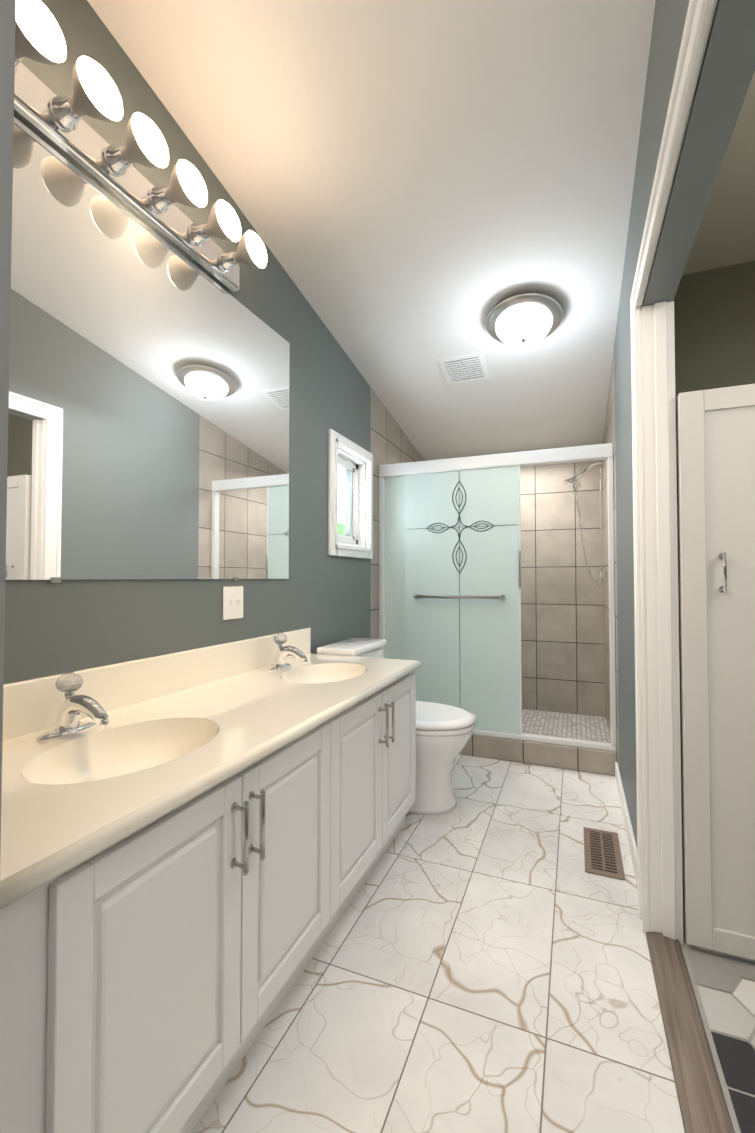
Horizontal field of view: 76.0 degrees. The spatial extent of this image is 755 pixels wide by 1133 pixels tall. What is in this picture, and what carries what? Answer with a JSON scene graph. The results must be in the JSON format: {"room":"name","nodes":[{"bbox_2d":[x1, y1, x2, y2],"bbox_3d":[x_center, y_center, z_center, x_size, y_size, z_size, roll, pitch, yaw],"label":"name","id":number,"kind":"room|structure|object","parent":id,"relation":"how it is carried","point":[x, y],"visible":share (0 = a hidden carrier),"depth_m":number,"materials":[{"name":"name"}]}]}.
{"room":"bathroom","nodes":[
{"label":"bathroom","id":0,"kind":"room"},
{"bbox_2d":[0,0,15,849],"bbox_3d":[-0.758,-0.495,0.671,0.648,3.300,0.082,-1,-1,22],"label":"wall","id":1,"kind":"structure","parent":0,"point":[7,38],"depth_m":0.58,"materials":[{"name":"grey paint"}]},
{"bbox_2d":[4,0,423,683],"bbox_3d":[-0.565,-0.459,2.197,0.150,3.300,5.100,-1,-1,22],"label":"wall","id":2,"kind":"structure","parent":0,"point":[64,626],"depth_m":1.94,"materials":[{"name":"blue paint"}]},
{"bbox_2d":[14,0,266,291],"bbox_3d":[-0.677,-1.177,1.466,0.207,0.132,0.970,-1,-1,22],"label":"vanity light bar","id":3,"kind":"object","parent":2,"relation":"attached to","point":[52,117],"visible":0.98,"depth_m":1.34,"materials":[{"name":"silver metal"}]},
{"bbox_2d":[5,117,289,582],"bbox_3d":[-0.729,-0.524,1.585,0.008,1.148,1.600,-1,-1,22],"label":"wall mirror","id":4,"kind":"object","parent":2,"relation":"attached to","point":[148,424],"visible":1,"depth_m":1.48,"materials":[{"name":"silver mirror"}]},
{"bbox_2d":[2,628,311,743],"bbox_3d":[-0.689,0.360,1.641,0.020,0.132,1.798,-1,-1,22],"label":"backsplash","id":5,"kind":"structure","parent":2,"relation":"attached to","point":[42,704],"depth_m":1.46,"materials":[{"name":"beige stone"}]},
{"bbox_2d":[223,586,242,619],"bbox_3d":[-0.575,0.145,1.938,0.015,0.130,0.120,-1,-1,22],"label":"switch plate","id":6,"kind":"object","parent":2,"relation":"attached to","point":[232,602],"visible":1,"depth_m":1.93,"materials":[{"name":"white plastic"}]},
{"bbox_2d":[328,429,372,558],"bbox_3d":[-0.192,-0.410,2.989,0.120,0.710,0.600,-1,-1,22],"label":"window","id":7,"kind":"structure","parent":2,"relation":"in","point":[363,548],"depth_m":3.06,"materials":[{"name":"white"}]},
{"bbox_2d":[379,443,616,751],"bbox_3d":[0.700,0.180,3.110,1.488,1.805,0.116,-1,-1,22],"label":"shower door frame","id":8,"kind":"object","parent":2,"relation":"attached to","point":[450,574],"visible":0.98,"depth_m":3.17,"materials":[{"name":"white"}]},
{"bbox_2d":[87,0,655,459],"bbox_3d":[0.145,-1.523,1.878,1.725,1.004,5.200,-1,-1,22],"label":"ceiling","id":9,"kind":"structure","parent":0,"point":[417,190],"depth_m":1.79,"materials":[{"name":"white paint"}]},
{"bbox_2d":[438,352,489,383],"bbox_3d":[0.541,-1.228,3.005,0.270,0.053,0.267,-1,-1,22],"label":"ceiling vent","id":10,"kind":"object","parent":9,"relation":"in","point":[465,368],"visible":1,"depth_m":2.99,"materials":[{"name":"white"}]},
{"bbox_2d":[486,292,562,346],"bbox_3d":[0.756,-1.237,2.501,0.380,0.176,0.375,-1,-1,22],"label":"flush ceiling light","id":11,"kind":"object","parent":9,"relation":"attached to","point":[524,319],"visible":1,"depth_m":2.41,"materials":[{"name":"white glass"}]},
{"bbox_2d":[191,754,754,1132],"bbox_3d":[0.930,1.199,1.493,3.420,0.052,5.000,-1,-1,22],"label":"floor","id":12,"kind":"structure","parent":0,"point":[480,961],"depth_m":1.31,"materials":[{"name":"tile"}]},
{"bbox_2d":[0,656,421,1132],"bbox_3d":[-0.410,0.815,1.516,0.623,0.719,1.788,-1,-1,22],"label":"bathroom vanity","id":13,"kind":"object","parent":12,"relation":"on","point":[196,843],"depth_m":0.98,"materials":[{"name":"white paint"}]},
{"bbox_2d":[0,660,420,903],"bbox_3d":[-0.417,0.440,1.528,0.609,0.036,1.798,-1,-1,22],"label":"countertop","id":14,"kind":"structure","parent":13,"relation":"on","point":[34,869],"depth_m":0.83,"materials":[{"name":"beige stone"}]},
{"bbox_2d":[317,638,475,814],"bbox_3d":[0.126,0.804,2.522,0.769,0.791,0.456,-1,-1,22],"label":"toilet","id":15,"kind":"object","parent":12,"relation":"on","point":[444,732],"visible":0.48,"depth_m":2.35,"materials":[{"name":"white ceramic"}]},
{"bbox_2d":[459,734,616,775],"bbox_3d":[0.710,1.148,3.111,1.488,0.130,0.114,-1,-1,22],"label":"shower curb","id":16,"kind":"object","parent":12,"relation":"on","point":[567,757],"visible":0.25,"depth_m":2.93,"materials":[{"name":"tile"}]},
{"bbox_2d":[522,709,609,742],"bbox_3d":[0.926,1.208,3.639,1.488,0.035,1.029,-1,-1,22],"label":"pan","id":17,"kind":"object","parent":12,"relation":"on","point":[572,726],"visible":0.21,"depth_m":3.62,"materials":[{"name":"tile"}]},
{"bbox_2d":[583,827,624,879],"bbox_3d":[0.935,1.182,2.010,0.140,0.009,0.360,-1,-1,22],"label":"floor vent","id":18,"kind":"object","parent":12,"relation":"in","point":[602,854],"visible":1,"depth_m":1.98,"materials":[{"name":"brown metal"}]},
{"bbox_2d":[646,932,734,1132],"bbox_3d":[0.612,1.148,0.823,0.094,0.014,1.518,-1,-1,22],"label":"threshold","id":19,"kind":"object","parent":12,"relation":"on","point":[702,1104],"depth_m":1.17,"materials":[{"name":"brown wood"}]},
{"bbox_2d":[675,384,754,962],"bbox_3d":[1.411,0.318,1.618,0.767,1.720,0.643,-1,-1,22],"label":"tall cabinet","id":20,"kind":"object","parent":12,"relation":"on","point":[715,448],"visible":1,"depth_m":1.47,"materials":[{"name":"white paint"}]},
{"bbox_2d":[424,443,605,716],"bbox_3d":[1.110,-0.411,4.213,1.725,3.300,0.100,-1,-1,22],"label":"wall","id":21,"kind":"structure","parent":0,"point":[562,632],"depth_m":3.98,"materials":[{"name":"tile"}]},
{"bbox_2d":[603,0,754,844],"bbox_3d":[0.904,-0.474,1.543,0.085,3.300,5.000,-1,-1,22],"label":"wall","id":22,"kind":"structure","parent":0,"point":[726,73],"depth_m":1.38,"materials":[{"name":"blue paint"}]},
{"bbox_2d":[563,460,605,586],"bbox_3d":[1.553,-0.322,3.628,0.293,0.952,0.133,-1,-1,22],"label":"shower head","id":23,"kind":"object","parent":22,"relation":"attached to","point":[574,483],"visible":0.98,"depth_m":3.63},
{"bbox_2d":[615,762,637,888],"bbox_3d":[1.133,1.146,2.194,0.013,0.090,1.220,-1,-1,22],"label":"baseboard","id":24,"kind":"structure","parent":22,"relation":"attached to","point":[629,830],"depth_m":2.06,"materials":[{"name":"white wood"}]},
{"bbox_2d":[630,0,717,943],"bbox_3d":[0.614,0.102,0.854,0.115,2.115,1.700,-1,-1,22],"label":"door frame","id":25,"kind":"structure","parent":22,"relation":"attached to","point":[658,765],"depth_m":1.54,"materials":[{"name":"white wood"}]},
{"bbox_2d":[673,261,754,399],"bbox_3d":[1.986,-0.117,1.849,1.680,2.600,0.100,-1,-1,22],"label":"wall","id":26,"kind":"structure","parent":0,"point":[714,321],"depth_m":2.03,"materials":[{"name":"grey paint"}]},
{"bbox_2d":[683,71,754,274],"bbox_3d":[1.443,-1.352,0.398,1.795,0.100,3.250,-1,-1,22],"label":"ceiling","id":27,"kind":"structure","parent":0,"point":[725,236],"depth_m":1.72,"materials":[{"name":"white paint"}]}
]}

